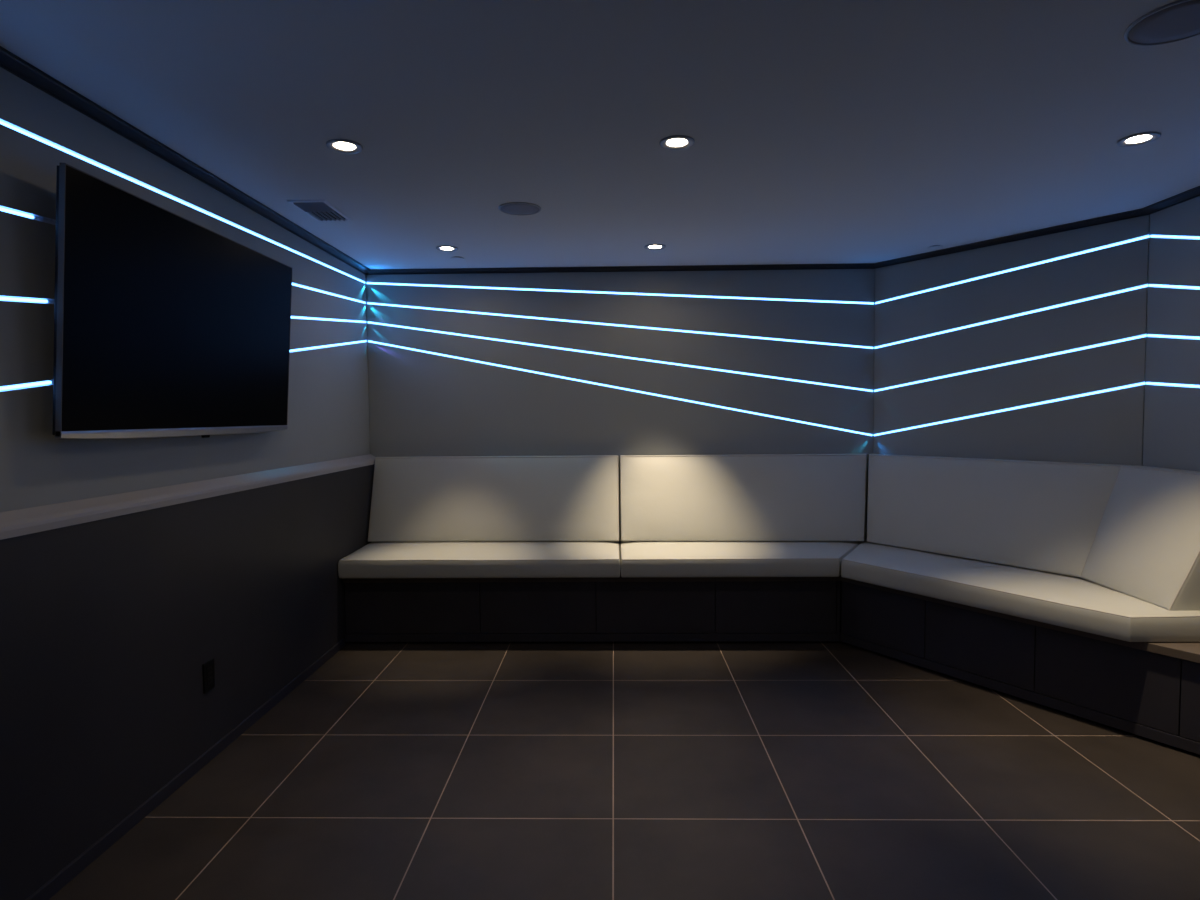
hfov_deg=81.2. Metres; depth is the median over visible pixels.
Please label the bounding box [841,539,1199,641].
seat cushion
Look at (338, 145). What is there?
recessed light
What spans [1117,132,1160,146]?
recessed light
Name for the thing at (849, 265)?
trim
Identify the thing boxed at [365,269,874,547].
wall
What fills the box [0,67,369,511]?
wall
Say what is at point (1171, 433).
wall
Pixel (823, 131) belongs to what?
ceiling
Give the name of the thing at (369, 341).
led light line
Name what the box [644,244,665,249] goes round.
recessed light
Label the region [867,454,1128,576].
cushion
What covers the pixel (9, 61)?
trim
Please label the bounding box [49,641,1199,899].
floor
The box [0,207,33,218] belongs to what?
diffuser
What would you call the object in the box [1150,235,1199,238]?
diffuser
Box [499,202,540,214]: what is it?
ceiling speaker
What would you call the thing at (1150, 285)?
led light line
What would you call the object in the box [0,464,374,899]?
wall
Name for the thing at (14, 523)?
ledge
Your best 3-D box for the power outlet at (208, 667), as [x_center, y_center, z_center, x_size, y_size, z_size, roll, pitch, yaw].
[-1.536,0.887,2.749,0.008,0.116,0.072,0,3,1]
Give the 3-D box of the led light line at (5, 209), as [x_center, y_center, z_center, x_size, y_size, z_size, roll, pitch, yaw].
[-1.612,-0.731,2.549,0.012,0.315,4.297,0,3,1]
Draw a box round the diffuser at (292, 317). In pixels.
[291,316,365,322]
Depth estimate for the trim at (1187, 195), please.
3.22 m
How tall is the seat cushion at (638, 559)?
0.129 m
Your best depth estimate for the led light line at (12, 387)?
2.04 m
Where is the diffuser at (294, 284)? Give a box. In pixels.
[292,283,365,303]
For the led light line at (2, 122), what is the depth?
2.48 m
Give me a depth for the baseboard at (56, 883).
2.45 m
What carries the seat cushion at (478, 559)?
on the bench base at (645, 609)
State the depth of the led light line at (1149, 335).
3.26 m
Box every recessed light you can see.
[326,139,362,153]
[436,246,457,251]
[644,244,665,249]
[659,135,694,149]
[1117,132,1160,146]
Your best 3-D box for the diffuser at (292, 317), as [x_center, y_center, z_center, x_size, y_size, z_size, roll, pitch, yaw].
[-1.583,-0.755,4.047,0.007,0.151,1.297,0,3,1]
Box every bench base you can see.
[342,565,841,641]
[840,576,1199,754]
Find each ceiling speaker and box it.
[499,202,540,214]
[1124,0,1199,45]
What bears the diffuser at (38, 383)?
attached to the led light line at (12, 387)
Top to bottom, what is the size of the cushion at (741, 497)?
0.537 m
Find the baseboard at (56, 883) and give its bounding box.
[26,639,344,899]
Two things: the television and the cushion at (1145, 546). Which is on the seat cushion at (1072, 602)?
the cushion at (1145, 546)
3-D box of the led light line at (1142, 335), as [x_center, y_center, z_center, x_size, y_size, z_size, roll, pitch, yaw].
[2.252,-0.477,4.043,0.012,0.238,1.489,-2,3,-35]
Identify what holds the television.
attached to the wall at (328, 392)
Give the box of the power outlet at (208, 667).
[202,658,214,693]
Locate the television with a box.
[52,163,291,438]
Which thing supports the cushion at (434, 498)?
on the seat cushion at (478, 559)
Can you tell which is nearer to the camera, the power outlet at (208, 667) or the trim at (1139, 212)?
the power outlet at (208, 667)
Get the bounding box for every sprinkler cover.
[451,257,463,259]
[927,245,942,248]
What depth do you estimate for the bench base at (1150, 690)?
3.17 m
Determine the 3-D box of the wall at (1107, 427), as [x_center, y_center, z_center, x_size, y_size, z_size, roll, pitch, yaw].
[2.288,-0.038,4.088,0.093,2.320,1.499,-2,3,-35]
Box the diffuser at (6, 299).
[0,297,47,302]
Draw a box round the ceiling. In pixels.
[0,0,1199,268]
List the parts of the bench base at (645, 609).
panel, panel, rail, panel, panel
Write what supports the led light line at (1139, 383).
attached to the wall at (1107, 427)
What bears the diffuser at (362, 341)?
attached to the led light line at (12, 387)
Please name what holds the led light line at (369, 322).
attached to the wall at (421, 404)
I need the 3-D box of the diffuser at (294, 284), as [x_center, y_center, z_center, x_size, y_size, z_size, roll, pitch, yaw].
[-1.584,-0.910,4.050,0.007,0.097,1.276,0,3,1]
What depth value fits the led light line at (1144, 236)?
3.87 m
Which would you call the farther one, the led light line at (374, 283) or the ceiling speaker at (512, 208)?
the led light line at (374, 283)
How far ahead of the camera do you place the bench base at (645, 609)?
4.10 m
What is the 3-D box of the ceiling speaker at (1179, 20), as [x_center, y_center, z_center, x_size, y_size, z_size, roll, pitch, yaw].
[1.459,-1.077,1.757,0.230,0.005,0.230,0,3,1]
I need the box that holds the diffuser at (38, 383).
[0,381,51,389]
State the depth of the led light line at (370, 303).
4.67 m
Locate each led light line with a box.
[0,118,365,282]
[0,205,365,303]
[0,295,365,322]
[0,340,366,391]
[367,282,873,304]
[367,302,872,348]
[368,321,872,391]
[368,340,872,436]
[873,382,1145,436]
[874,334,1146,391]
[875,235,1149,303]
[875,284,1147,348]
[1145,381,1199,387]
[1147,334,1199,339]
[1149,284,1199,289]
[1150,234,1199,239]
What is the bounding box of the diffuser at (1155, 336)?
[1147,335,1199,338]
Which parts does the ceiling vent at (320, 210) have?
duct plate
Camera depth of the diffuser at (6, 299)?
1.97 m
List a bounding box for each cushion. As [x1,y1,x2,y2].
[338,541,619,578]
[368,455,618,541]
[620,454,868,540]
[620,536,866,577]
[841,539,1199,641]
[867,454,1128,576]
[1080,465,1199,610]
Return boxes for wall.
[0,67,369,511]
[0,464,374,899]
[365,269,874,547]
[873,215,1150,465]
[1142,196,1199,470]
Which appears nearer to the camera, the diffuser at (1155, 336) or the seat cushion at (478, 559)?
the diffuser at (1155, 336)
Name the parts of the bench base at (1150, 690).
panel, panel, rail, panel, panel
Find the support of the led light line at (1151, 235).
attached to the wall at (1171, 433)
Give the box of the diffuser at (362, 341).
[290,340,366,351]
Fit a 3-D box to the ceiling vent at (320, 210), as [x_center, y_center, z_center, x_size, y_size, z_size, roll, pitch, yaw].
[-1.318,-1.127,3.307,0.174,0.011,0.327,0,3,1]
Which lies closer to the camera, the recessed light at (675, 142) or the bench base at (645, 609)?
the recessed light at (675, 142)
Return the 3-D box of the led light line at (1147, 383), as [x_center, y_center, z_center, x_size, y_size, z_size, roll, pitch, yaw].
[2.666,-0.201,2.542,0.012,0.184,1.800,0,3,1]
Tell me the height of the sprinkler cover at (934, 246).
0.008 m
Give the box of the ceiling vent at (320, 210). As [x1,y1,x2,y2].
[287,199,351,220]
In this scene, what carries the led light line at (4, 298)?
attached to the wall at (328, 392)
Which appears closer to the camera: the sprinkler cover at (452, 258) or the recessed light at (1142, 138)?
the recessed light at (1142, 138)
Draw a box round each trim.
[0,46,370,274]
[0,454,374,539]
[367,263,874,274]
[874,208,1148,268]
[1142,186,1199,214]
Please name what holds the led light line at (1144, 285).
attached to the wall at (1107, 427)

